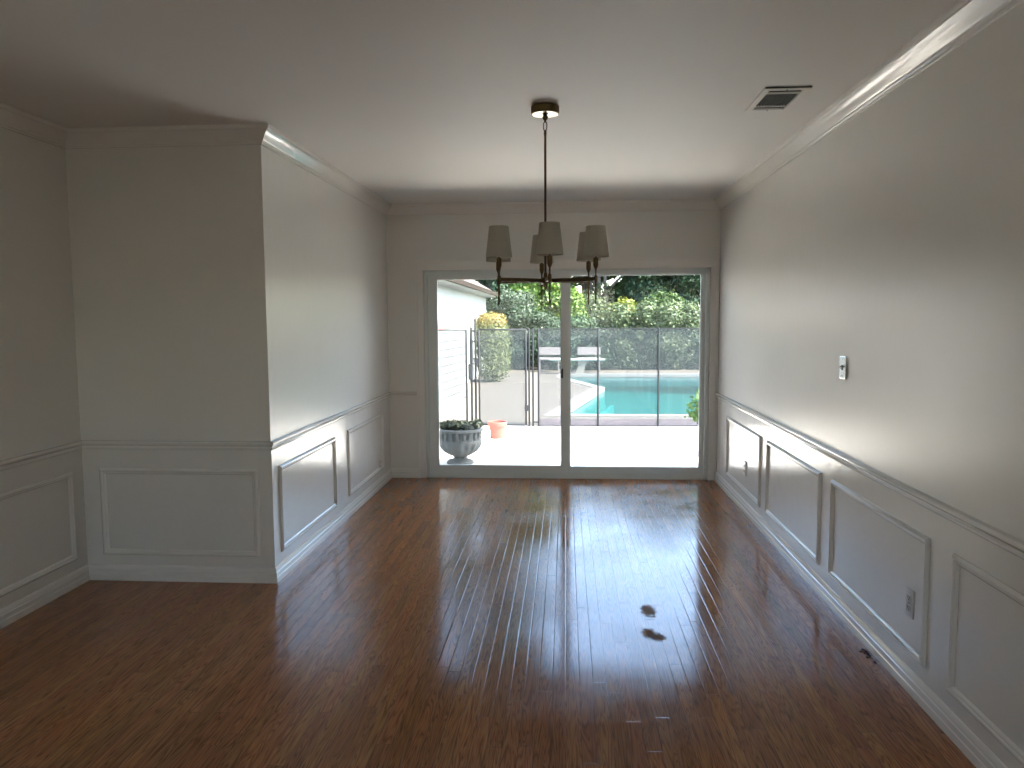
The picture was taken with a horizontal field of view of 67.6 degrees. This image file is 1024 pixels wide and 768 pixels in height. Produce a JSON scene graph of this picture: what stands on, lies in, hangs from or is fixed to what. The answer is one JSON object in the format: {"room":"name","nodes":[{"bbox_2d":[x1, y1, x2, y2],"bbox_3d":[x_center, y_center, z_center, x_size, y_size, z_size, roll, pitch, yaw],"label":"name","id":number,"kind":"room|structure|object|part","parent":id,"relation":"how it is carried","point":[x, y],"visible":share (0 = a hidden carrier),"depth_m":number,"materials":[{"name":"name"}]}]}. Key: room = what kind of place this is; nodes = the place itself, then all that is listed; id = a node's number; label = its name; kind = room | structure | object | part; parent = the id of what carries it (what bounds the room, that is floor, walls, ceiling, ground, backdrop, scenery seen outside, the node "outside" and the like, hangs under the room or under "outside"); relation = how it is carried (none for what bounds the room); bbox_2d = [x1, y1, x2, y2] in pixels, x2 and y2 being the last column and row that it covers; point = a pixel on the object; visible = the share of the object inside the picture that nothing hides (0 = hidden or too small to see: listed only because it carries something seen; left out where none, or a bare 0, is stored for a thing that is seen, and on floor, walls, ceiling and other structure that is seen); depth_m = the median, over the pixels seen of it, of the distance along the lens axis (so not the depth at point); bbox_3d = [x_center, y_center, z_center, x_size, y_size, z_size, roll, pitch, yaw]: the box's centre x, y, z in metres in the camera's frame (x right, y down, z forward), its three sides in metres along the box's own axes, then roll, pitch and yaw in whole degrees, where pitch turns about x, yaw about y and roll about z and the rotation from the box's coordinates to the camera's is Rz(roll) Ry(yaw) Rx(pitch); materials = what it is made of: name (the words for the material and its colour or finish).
{"room":"dining room","nodes":[
{"label":"dining room","id":0,"kind":"room"},
{"bbox_2d":[0,102,87,608],"bbox_3d":[-2.849,0.258,0.478,0.223,2.700,8.008,0,5,4],"label":"wall","id":1,"kind":"structure","parent":0,"point":[43,539],"depth_m":4.11,"materials":[{"name":"paint"}]},
{"bbox_3d":[-2.777,-1.046,0.436,0.073,0.095,7.858,0,5,4],"label":"crown molding","id":2,"kind":"part","parent":1,"relation":"part of","materials":[{"name":"white paint"}]},
{"bbox_3d":[-2.560,0.806,3.872,0.016,0.520,1.100,0,5,4],"label":"panel molding","id":3,"kind":"part","parent":1,"relation":"part of","materials":[{"name":"white paint"}]},
{"bbox_3d":[-2.790,0.692,0.587,0.026,0.052,7.858,0,5,4],"label":"chair rail","id":4,"kind":"part","parent":1,"relation":"part of","materials":[{"name":"white paint"}]},
{"bbox_2d":[0,564,89,628],"bbox_3d":[-2.788,1.451,0.652,0.021,0.092,7.858,0,5,4],"label":"baseboard","id":5,"kind":"structure","parent":1,"relation":"attached to","point":[18,609],"depth_m":4.14,"materials":[{"name":"white paint"}]},
{"bbox_2d":[65,123,274,566],"bbox_3d":[-1.997,-0.088,4.456,1.363,2.700,0.223,0,5,4],"label":"wall","id":6,"kind":"structure","parent":0,"point":[172,477],"depth_m":4.41,"materials":[{"name":"paint"}]},
{"bbox_3d":[-1.936,-1.379,4.265,1.213,0.095,0.073,0,5,4],"label":"crown molding","id":7,"kind":"part","parent":6,"relation":"part of","materials":[{"name":"white paint"}]},
{"bbox_3d":[-1.947,0.357,4.439,1.166,0.052,0.026,0,5,4],"label":"chair rail","id":8,"kind":"part","parent":6,"relation":"part of","materials":[{"name":"white paint"}]},
{"bbox_3d":[-1.943,0.751,4.475,0.955,0.520,0.016,0,5,4],"label":"panel molding","id":9,"kind":"part","parent":6,"relation":"part of","materials":[{"name":"white paint"}]},
{"bbox_2d":[88,564,276,583],"bbox_3d":[-1.945,1.116,4.507,1.161,0.092,0.021,0,5,4],"label":"baseboard","id":10,"kind":"structure","parent":6,"relation":"attached to","point":[222,574],"depth_m":4.50,"materials":[{"name":"white paint"}]},
{"bbox_2d":[235,124,390,566],"bbox_3d":[-1.325,-0.215,5.896,0.223,2.700,3.202,0,5,4],"label":"wall","id":11,"kind":"structure","parent":0,"point":[312,237],"depth_m":5.11,"materials":[{"name":"paint"}]},
{"bbox_3d":[-1.332,0.695,5.086,0.016,0.520,1.095,0,5,4],"label":"panel molding","id":12,"kind":"part","parent":11,"relation":"part of","materials":[{"name":"white paint"}]},
{"bbox_3d":[-1.263,-1.507,5.705,0.073,0.095,3.052,0,5,4],"label":"crown molding","id":13,"kind":"part","parent":11,"relation":"part of","materials":[{"name":"white paint"}]},
{"bbox_3d":[-1.274,0.229,5.879,0.026,0.052,3.005,0,5,4],"label":"chair rail","id":14,"kind":"part","parent":11,"relation":"part of","materials":[{"name":"white paint"}]},
{"bbox_2d":[275,468,392,583],"bbox_3d":[-1.272,0.988,5.947,0.021,0.092,3.000,0,5,4],"label":"baseboard","id":15,"kind":"structure","parent":11,"relation":"attached to","point":[288,564],"depth_m":5.40,"materials":[{"name":"white paint"}]},
{"bbox_3d":[-1.230,0.571,6.527,0.016,0.520,1.145,0,5,4],"label":"panel molding","id":16,"kind":"part","parent":11,"relation":"part of","materials":[{"name":"white paint"}]},
{"bbox_2d":[0,0,958,203],"bbox_3d":[-0.590,-1.296,1.760,4.549,0.150,11.137,0,5,4],"label":"ceiling","id":17,"kind":"structure","parent":0,"point":[414,101],"depth_m":3.38,"materials":[{"name":"paint"}]},
{"bbox_2d":[486,102,608,304],"bbox_3d":[0.170,-0.909,3.914,0.638,0.997,0.684,0,5,4],"label":"chandelier","id":18,"kind":"object","parent":17,"relation":"hanging from","point":[592,244],"visible":1,"depth_m":3.79,"materials":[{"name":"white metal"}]},
{"bbox_3d":[-0.073,-0.727,4.062,0.131,0.151,0.131,0,5,4],"label":"lamp shade","id":19,"kind":"part","parent":18,"relation":"part of","materials":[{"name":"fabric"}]},
{"bbox_3d":[-0.065,-0.703,3.785,0.131,0.151,0.131,0,5,4],"label":"lamp shade","id":20,"kind":"part","parent":18,"relation":"part of","materials":[{"name":"fabric"}]},
{"bbox_3d":[-0.064,-0.526,3.801,0.025,0.261,0.025,0,5,4],"label":"candle stem","id":21,"kind":"part","parent":18,"relation":"part of","materials":[{"name":"gold metal"}]},
{"bbox_3d":[0.048,-0.538,4.014,0.260,0.019,0.009,2,6,28],"label":"arm","id":22,"kind":"part","parent":18,"relation":"part of","materials":[{"name":"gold metal"}]},
{"bbox_3d":[0.052,-0.526,3.872,0.260,0.019,0.009,-3,6,-32],"label":"arm","id":23,"kind":"part","parent":18,"relation":"part of","materials":[{"name":"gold metal"}]},
{"bbox_3d":[0.163,-0.741,4.208,0.131,0.151,0.131,0,5,4],"label":"lamp shade","id":24,"kind":"part","parent":18,"relation":"part of","materials":[{"name":"fabric"}]},
{"bbox_3d":[0.165,-0.563,4.223,0.025,0.261,0.025,0,5,4],"label":"candle stem","id":25,"kind":"part","parent":18,"relation":"part of","materials":[{"name":"gold metal"}]},
{"bbox_3d":[0.168,-1.344,3.877,0.032,0.037,0.032,0,5,4],"label":"canopy knob","id":26,"kind":"part","parent":18,"relation":"part of","materials":[{"name":"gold metal"}]},
{"bbox_3d":[0.170,-0.910,3.914,0.015,0.759,0.015,0,5,4],"label":"rod","id":27,"kind":"part","parent":18,"relation":"part of","materials":[{"name":"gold metal"}]},
{"bbox_3d":[0.180,-0.693,3.654,0.131,0.151,0.131,0,5,4],"label":"lamp shade","id":28,"kind":"part","parent":18,"relation":"part of","materials":[{"name":"fabric"}]},
{"bbox_3d":[0.181,-0.516,3.669,0.025,0.261,0.025,0,5,4],"label":"candle stem","id":29,"kind":"part","parent":18,"relation":"part of","materials":[{"name":"gold metal"}]},
{"bbox_3d":[0.293,-0.540,4.021,0.260,0.019,0.009,-3,6,-32],"label":"arm","id":30,"kind":"part","parent":18,"relation":"part of","materials":[{"name":"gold metal"}]},
{"bbox_3d":[0.298,-0.528,3.879,0.260,0.019,0.009,2,6,28],"label":"arm","id":31,"kind":"part","parent":18,"relation":"part of","materials":[{"name":"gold metal"}]},
{"bbox_3d":[0.408,-0.731,4.076,0.131,0.151,0.131,0,5,4],"label":"lamp shade","id":32,"kind":"part","parent":18,"relation":"part of","materials":[{"name":"fabric"}]},
{"bbox_3d":[0.409,-0.553,4.091,0.025,0.261,0.025,0,5,4],"label":"candle stem","id":33,"kind":"part","parent":18,"relation":"part of","materials":[{"name":"gold metal"}]},
{"bbox_3d":[0.417,-0.530,3.814,0.025,0.261,0.025,0,5,4],"label":"candle stem","id":34,"kind":"part","parent":18,"relation":"part of","materials":[{"name":"gold metal"}]},
{"bbox_3d":[0.416,-0.707,3.799,0.131,0.151,0.131,0,5,4],"label":"lamp shade","id":35,"kind":"part","parent":18,"relation":"part of","materials":[{"name":"fabric"}]},
{"bbox_2d":[745,86,811,111],"bbox_3d":[1.303,-1.398,3.765,0.216,0.012,0.394,0,5,4],"label":"ceiling vent","id":36,"kind":"object","parent":17,"relation":"in","point":[770,98],"visible":1,"depth_m":3.74,"materials":[{"name":"metal"}]},
{"bbox_2d":[0,477,975,767],"bbox_3d":[-0.576,1.431,1.968,4.549,0.120,11.087,0,5,4],"label":"floor","id":37,"kind":"structure","parent":0,"point":[445,622],"depth_m":3.49,"materials":[{"name":"brown wood"}]},
{"bbox_2d":[859,648,876,662],"bbox_3d":[1.606,1.226,3.465,0.039,0.008,0.163,0,5,4],"label":"debris","id":38,"kind":"object","parent":37,"relation":"on","point":[863,649],"visible":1,"depth_m":3.48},
{"bbox_2d":[386,199,719,467],"bbox_3d":[0.369,-0.343,7.265,3.109,2.700,0.223,0,5,4],"label":"wall","id":39,"kind":"structure","parent":0,"point":[670,227],"depth_m":7.16,"materials":[{"name":"paint"}]},
{"bbox_3d":[-1.047,0.102,7.351,0.272,0.052,0.026,0,5,4],"label":"chair rail","id":40,"kind":"part","parent":39,"relation":"part of","materials":[{"name":"white paint"}]},
{"bbox_2d":[391,468,417,477],"bbox_3d":[-1.040,0.861,7.418,0.277,0.092,0.021,0,5,4],"label":"baseboard","id":41,"kind":"structure","parent":39,"relation":"attached to","point":[397,472],"depth_m":7.41,"materials":[{"name":"white paint"}]},
{"bbox_3d":[0.356,-1.634,7.079,3.109,0.095,0.073,0,5,4],"label":"crown molding","id":42,"kind":"part","parent":39,"relation":"part of","materials":[{"name":"white paint"}]},
{"bbox_2d":[415,257,719,479],"bbox_3d":[0.505,-0.137,7.281,2.831,2.085,0.157,0,5,4],"label":"door","id":43,"kind":"structure","parent":39,"relation":"in","point":[426,290],"depth_m":7.24,"materials":[{"name":"white paint"}]},
{"bbox_3d":[-0.127,-0.086,7.316,1.341,1.923,0.038,0,5,4],"label":"sliding panel","id":44,"kind":"part","parent":43,"relation":"part of","materials":[{"name":"clear glass"}]},
{"bbox_3d":[1.147,-0.090,7.278,1.326,1.923,0.040,0,5,4],"label":"fixed panel","id":45,"kind":"part","parent":43,"relation":"part of","materials":[{"name":"clear glass"}]},
{"bbox_2d":[714,0,1023,767],"bbox_3d":[1.574,0.124,1.730,0.227,2.700,11.137,0,5,4],"label":"wall","id":46,"kind":"structure","parent":0,"point":[885,234],"depth_m":3.15,"materials":[{"name":"paint"}]},
{"bbox_3d":[1.836,0.587,6.122,0.016,0.520,1.155,0,5,4],"label":"panel molding","id":47,"kind":"part","parent":46,"relation":"part of","materials":[{"name":"white paint"}]},
{"bbox_2d":[743,460,746,475],"bbox_3d":[1.831,0.663,6.021,0.012,0.115,0.070,0,5,4],"label":"electrical outlet","id":48,"kind":"object","parent":46,"relation":"attached to","point":[745,462],"visible":1,"depth_m":6.01,"materials":[{"name":"beige plastic"}]},
{"bbox_3d":[1.743,0.701,4.807,0.016,0.520,1.130,0,5,4],"label":"panel molding","id":49,"kind":"part","parent":46,"relation":"part of","materials":[{"name":"white paint"}]},
{"bbox_3d":[1.736,-1.470,5.073,0.073,0.095,3.896,0,5,4],"label":"crown molding","id":50,"kind":"part","parent":46,"relation":"part of","materials":[{"name":"white paint"}]},
{"bbox_2d":[839,356,847,378],"bbox_3d":[1.678,-0.084,3.894,0.024,0.115,0.085,0,5,4],"label":"light switch","id":51,"kind":"object","parent":46,"relation":"attached to","point":[843,359],"visible":1,"depth_m":3.88,"materials":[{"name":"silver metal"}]},
{"bbox_2d":[714,471,1007,767],"bbox_3d":[1.534,1.324,1.836,0.021,0.092,10.837,0,5,4],"label":"baseboard","id":52,"kind":"structure","parent":46,"relation":"attached to","point":[970,745],"depth_m":3.35,"materials":[{"name":"white paint"}]},
{"bbox_3d":[1.527,0.565,1.771,0.026,0.052,10.837,0,5,4],"label":"chair rail","id":53,"kind":"part","parent":46,"relation":"part of","materials":[{"name":"white paint"}]},
{"bbox_3d":[1.653,0.810,3.530,0.016,0.520,1.094,0,5,4],"label":"panel molding","id":54,"kind":"part","parent":46,"relation":"part of","materials":[{"name":"white paint"}]},
{"bbox_2d":[905,586,914,619],"bbox_3d":[1.629,0.897,3.137,0.009,0.115,0.070,0,5,4],"label":"electrical outlet","id":55,"kind":"object","parent":46,"relation":"attached to","point":[910,594],"visible":1,"depth_m":3.13,"materials":[{"name":"beige plastic"}]},
{"bbox_2d":[906,603,910,611],"bbox_3d":[1.627,0.917,3.139,0.004,0.028,0.034,0,5,4],"label":"socket","id":56,"kind":"object","parent":55,"relation":"attached to","point":[908,605],"depth_m":3.14,"materials":[{"name":"beige plastic"}]},
{"bbox_3d":[1.355,-1.004,-0.314,0.077,0.100,6.938,0,5,4],"label":"crown molding","id":57,"kind":"part","parent":46,"relation":"part of","materials":[{"name":"white paint"}]},
{"bbox_3d":[1.563,0.920,2.257,0.016,0.520,1.097,0,5,4],"label":"panel molding","id":58,"kind":"part","parent":46,"relation":"part of","materials":[{"name":"white paint"}]},
{"label":"outside","id":59,"kind":"structure","parent":0,"visible":0},
{"bbox_2d":[440,426,697,466],"bbox_3d":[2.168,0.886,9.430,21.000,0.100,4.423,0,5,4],"label":"patio","id":60,"kind":"structure","parent":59,"point":[520,445],"depth_m":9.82,"materials":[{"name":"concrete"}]},
{"bbox_2d":[438,330,467,420],"bbox_3d":[-1.063,-0.089,11.759,0.767,1.484,0.027,0,5,4],"label":"fence","id":61,"kind":"object","parent":60,"relation":"on","point":[438,330],"visible":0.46,"depth_m":11.72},
{"bbox_3d":[-0.694,-0.089,11.733,0.028,1.484,0.027,0,5,4],"label":"post","id":62,"kind":"part","parent":61,"relation":"part of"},
{"bbox_2d":[439,419,483,464],"bbox_3d":[-0.592,0.650,8.771,0.545,0.516,0.545,0,5,4],"label":"stone urn","id":63,"kind":"object","parent":60,"relation":"on","point":[459,439],"visible":0.97,"depth_m":8.62,"materials":[{"name":"stone"}]},
{"bbox_2d":[488,420,506,438],"bbox_3d":[-0.202,0.633,10.583,0.272,0.235,0.272,0,5,4],"label":"flower pot","id":64,"kind":"object","parent":60,"relation":"on","point":[497,427],"visible":1,"depth_m":10.50,"materials":[{"name":"pink ceramic"}]},
{"bbox_2d":[468,319,529,426],"bbox_3d":[-0.198,-0.173,11.691,0.946,1.652,0.046,0,5,4],"label":"gate","id":65,"kind":"object","parent":60,"relation":"on","point":[476,360],"visible":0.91,"depth_m":11.68,"materials":[{"name":"grey metal"}]},
{"bbox_3d":[-0.617,-0.104,11.726,0.031,1.514,0.031,0,5,4],"label":"post","id":66,"kind":"part","parent":65,"relation":"part of","materials":[{"name":"grey metal"}]},
{"bbox_3d":[-0.556,-0.173,11.716,0.033,1.652,0.033,0,5,4],"label":"post","id":67,"kind":"part","parent":65,"relation":"part of","materials":[{"name":"grey metal"}]},
{"bbox_3d":[0.261,-0.099,11.665,0.028,1.504,0.027,0,5,4],"label":"post","id":68,"kind":"part","parent":65,"relation":"part of","materials":[{"name":"grey metal"}]},
{"bbox_2d":[532,327,699,426],"bbox_3d":[2.164,-0.099,11.531,3.726,1.504,0.027,0,5,4],"label":"fence","id":69,"kind":"object","parent":60,"relation":"on","point":[597,422],"visible":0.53,"depth_m":11.60,"materials":[{"name":"grey metal"}]},
{"bbox_3d":[0.320,-0.099,11.661,0.028,1.504,0.027,0,5,4],"label":"post","id":70,"kind":"part","parent":69,"relation":"part of","materials":[{"name":"grey metal"}]},
{"bbox_3d":[0.403,-0.099,11.655,0.028,1.504,0.027,0,5,4],"label":"post","id":71,"kind":"part","parent":69,"relation":"part of","materials":[{"name":"grey metal"}]},
{"bbox_3d":[1.303,-0.099,11.591,0.028,1.504,0.027,0,5,4],"label":"post","id":72,"kind":"part","parent":69,"relation":"part of","materials":[{"name":"grey metal"}]},
{"bbox_3d":[2.204,-0.099,11.528,0.028,1.504,0.027,0,5,4],"label":"post","id":73,"kind":"part","parent":69,"relation":"part of","materials":[{"name":"grey metal"}]},
{"bbox_2d":[684,389,698,424],"bbox_3d":[2.432,0.372,9.184,0.731,0.963,0.556,0,5,4],"label":"shrub","id":74,"kind":"object","parent":60,"relation":"on","point":[694,414],"visible":0.05,"depth_m":9.16,"materials":[{"name":"plant"}]},
{"bbox_3d":[2.645,0.209,37.563,80.000,0.600,105.000,0,5,4],"label":"ground","id":75,"kind":"structure","parent":0,"visible":0},
{"bbox_2d":[571,377,698,413],"bbox_3d":[4.949,0.796,17.605,7.600,1.250,9.650,0,5,4],"label":"swimming pool","id":76,"kind":"object","parent":75,"relation":"on","point":[621,395],"visible":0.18,"depth_m":22.19,"materials":[{"name":"liquid"}]},
{"bbox_2d":[543,373,698,416],"bbox_3d":[4.920,0.157,17.552,8.130,0.090,10.139,0,5,4],"label":"trim","id":77,"kind":"structure","parent":76,"relation":"attached to","point":[580,400],"depth_m":16.66,"materials":[{"name":"white concrete"}]},
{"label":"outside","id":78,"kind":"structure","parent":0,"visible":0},
{"bbox_2d":[487,367,698,371],"bbox_3d":[3.987,-2.464,56.607,80.000,1.460,66.500,0,5,4],"label":"ground","id":79,"kind":"structure","parent":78,"point":[546,369],"depth_m":24.36,"materials":[{"name":"concrete"}]},
{"bbox_2d":[475,279,512,312],"bbox_3d":[-1.023,-9.717,28.957,5.105,17.781,6.016,-4,6,-35],"label":"evergreen tree","id":80,"kind":"object","parent":79,"relation":"on","point":[487,283],"visible":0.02,"depth_m":28.89,"materials":[{"name":"green plant"}]},
{"bbox_2d":[486,282,538,328],"bbox_3d":[-0.025,-2.110,26.890,1.955,2.961,1.071,0,5,4],"label":"shrub","id":81,"kind":"object","parent":79,"relation":"on","point":[526,296],"visible":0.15,"depth_m":26.65,"materials":[{"name":"green plant"}]},
{"bbox_2d":[487,288,540,369],"bbox_3d":[0.008,-1.732,25.065,1.809,2.778,1.412,-1,5,-5],"label":"shrub","id":82,"kind":"object","parent":79,"relation":"on","point":[516,315],"visible":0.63,"depth_m":24.74,"materials":[{"name":"green plant"}]},
{"bbox_2d":[513,310,560,369],"bbox_3d":[1.055,-1.416,24.816,1.957,1.984,1.271,-2,5,-18],"label":"shrub","id":83,"kind":"object","parent":79,"relation":"on","point":[547,338],"visible":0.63,"depth_m":24.58,"materials":[{"name":"green plant"}]},
{"bbox_2d":[507,276,572,318],"bbox_3d":[1.213,-3.774,28.163,2.812,6.044,2.728,4,6,41],"label":"broadleaf tree","id":84,"kind":"object","parent":79,"relation":"on","point":[534,288],"visible":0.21,"depth_m":27.59,"materials":[{"name":"green plant"}]},
{"bbox_2d":[539,347,559,371],"bbox_3d":[1.161,-0.758,23.885,0.680,0.760,0.430,0,5,4],"label":"garden bench","id":85,"kind":"object","parent":79,"relation":"on","point":[542,350],"visible":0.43,"depth_m":24.02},
{"bbox_3d":[1.173,-1.033,24.052,0.680,0.240,0.050,0,5,4],"label":"backrest","id":86,"kind":"part","parent":85,"relation":"part of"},
{"bbox_2d":[439,372,698,426],"bbox_3d":[2.737,0.190,17.512,21.000,0.100,11.840,0,5,4],"label":"deck","id":87,"kind":"object","parent":79,"relation":"on","point":[504,400],"visible":0.16,"depth_m":15.47,"materials":[{"name":"beige concrete"}]},
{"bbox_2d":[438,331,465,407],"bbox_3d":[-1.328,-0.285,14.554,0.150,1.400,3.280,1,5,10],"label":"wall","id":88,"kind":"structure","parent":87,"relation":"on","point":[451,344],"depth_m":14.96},
{"bbox_2d":[437,280,497,382],"bbox_3d":[-4.331,-1.951,16.467,6.645,4.430,16.060,0,5,4],"label":"building","id":89,"kind":"structure","parent":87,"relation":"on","point":[460,302],"depth_m":18.03,"materials":[{"name":"white paint"}]},
{"bbox_2d":[470,311,512,381],"bbox_3d":[-0.527,-0.917,20.076,1.103,1.995,1.122,-3,5,-25],"label":"shrub","id":90,"kind":"object","parent":87,"relation":"on","point":[494,350],"visible":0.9,"depth_m":19.83,"materials":[{"name":"green plant"}]},
{"bbox_2d":[550,358,604,373],"bbox_3d":[1.942,-0.538,22.808,1.630,0.430,0.440,0,5,4],"label":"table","id":91,"kind":"object","parent":87,"relation":"on","point":[580,369],"visible":1,"depth_m":22.65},
{"bbox_2d":[545,314,595,369],"bbox_3d":[1.904,-1.266,24.914,1.720,2.079,1.659,-4,6,-35],"label":"shrub","id":92,"kind":"object","parent":79,"relation":"on","point":[577,339],"visible":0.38,"depth_m":24.49,"materials":[{"name":"green plant"}]},
{"bbox_2d":[558,285,588,319],"bbox_3d":[2.138,-2.041,26.528,1.120,2.864,1.009,0,5,4],"label":"broadleaf tree","id":93,"kind":"object","parent":79,"relation":"on","point":[577,300],"visible":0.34,"depth_m":26.25,"materials":[{"name":"green plant"}]},
{"bbox_2d":[571,276,587,286],"bbox_3d":[1.282,-4.905,31.143,4.554,7.791,4.069,-1,5,-3],"label":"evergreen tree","id":94,"kind":"object","parent":79,"relation":"on","point":[577,284],"visible":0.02,"depth_m":30.99,"materials":[{"name":"green plant"}]},
{"bbox_2d":[577,347,600,371],"bbox_3d":[2.398,-0.758,23.798,0.720,0.760,0.430,0,5,4],"label":"garden bench","id":95,"kind":"object","parent":79,"relation":"on","point":[580,350],"visible":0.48,"depth_m":23.94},
{"bbox_3d":[2.410,-1.033,23.965,0.720,0.240,0.050,0,5,4],"label":"backrest","id":96,"kind":"part","parent":95,"relation":"part of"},
{"bbox_2d":[571,276,608,300],"bbox_3d":[2.944,-4.058,31.228,2.898,6.070,2.751,-4,6,-33],"label":"broadleaf tree","id":97,"kind":"object","parent":79,"relation":"on","point":[583,285],"visible":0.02,"depth_m":31.07,"materials":[{"name":"green plant"}]},
{"bbox_2d":[491,333,698,366],"bbox_3d":[2.332,-1.167,25.996,19.000,1.200,0.060,0,5,4],"label":"fence","id":98,"kind":"object","parent":79,"relation":"on","point":[632,333],"visible":0.02,"depth_m":25.82,"materials":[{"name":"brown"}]},
{"bbox_2d":[572,316,622,369],"bbox_3d":[2.848,-1.224,24.765,1.912,1.948,1.402,-1,5,-7],"label":"shrub","id":99,"kind":"object","parent":79,"relation":"on","point":[604,341],"visible":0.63,"depth_m":24.46,"materials":[{"name":"green plant"}]},
{"bbox_2d":[584,293,612,321],"bbox_3d":[2.900,-1.934,26.700,1.471,2.619,0.989,0,5,7],"label":"shrub","id":100,"kind":"object","parent":79,"relation":"on","point":[593,310],"visible":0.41,"depth_m":26.40,"materials":[{"name":"green plant"}]},
{"bbox_2d":[583,276,620,307],"bbox_3d":[3.306,-4.257,28.874,3.204,6.860,2.867,-5,7,-44],"label":"bare tree","id":101,"kind":"object","parent":79,"relation":"on","point":[605,287],"visible":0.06,"depth_m":29.14,"materials":[{"name":"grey plant"}]},
{"bbox_2d":[609,296,637,317],"bbox_3d":[3.834,-1.822,26.451,1.202,2.424,1.114,-3,6,-29],"label":"shrub","id":102,"kind":"object","parent":79,"relation":"on","point":[628,302],"visible":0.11,"depth_m":26.21,"materials":[{"name":"green plant"}]},
{"bbox_2d":[598,302,652,369],"bbox_3d":[3.701,-1.496,24.873,1.956,2.327,1.278,0,5,-1],"label":"shrub","id":103,"kind":"object","parent":79,"relation":"on","point":[631,358],"visible":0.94,"depth_m":24.49,"materials":[{"name":"green plant"}]},
{"bbox_2d":[601,276,659,308],"bbox_3d":[4.512,-4.245,29.368,2.885,6.735,2.820,3,6,32],"label":"broadleaf tree","id":104,"kind":"object","parent":79,"relation":"on","point":[614,293],"visible":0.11,"depth_m":29.27,"materials":[{"name":"green plant"}]},
{"bbox_2d":[631,300,684,369],"bbox_3d":[4.732,-1.510,24.626,1.785,2.400,1.354,1,5,18],"label":"shrub","id":105,"kind":"object","parent":79,"relation":"on","point":[663,319],"visible":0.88,"depth_m":24.32,"materials":[{"name":"green plant"}]},
{"bbox_2d":[620,275,700,308],"bbox_3d":[6.336,-4.466,28.645,4.966,7.285,4.296,0,5,9],"label":"broadleaf tree","id":106,"kind":"object","parent":79,"relation":"on","point":[688,285],"visible":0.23,"depth_m":28.06,"materials":[{"name":"green plant"}]},
{"bbox_2d":[639,287,685,324],"bbox_3d":[5.226,-1.976,26.418,1.797,2.715,1.172,0,5,7],"label":"shrub","id":107,"kind":"object","parent":79,"relation":"on","point":[667,296],"visible":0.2,"depth_m":26.16,"materials":[{"name":"green plant"}]},
{"bbox_2d":[661,300,699,369],"bbox_3d":[5.461,-1.457,24.589,1.508,2.506,1.719,4,7,42],"label":"shrub","id":108,"kind":"object","parent":79,"relation":"on","point":[684,351],"visible":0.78,"depth_m":24.32,"materials":[{"name":"green plant"}]},
{"bbox_2d":[693,322,699,359],"bbox_3d":[6.613,-1.601,24.458,1.827,2.283,1.322,0,5,8],"label":"shrub","id":109,"kind":"object","parent":79,"relation":"on","point":[697,349],"visible":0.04,"depth_m":24.43,"materials":[{"name":"green plant"}]}
]}

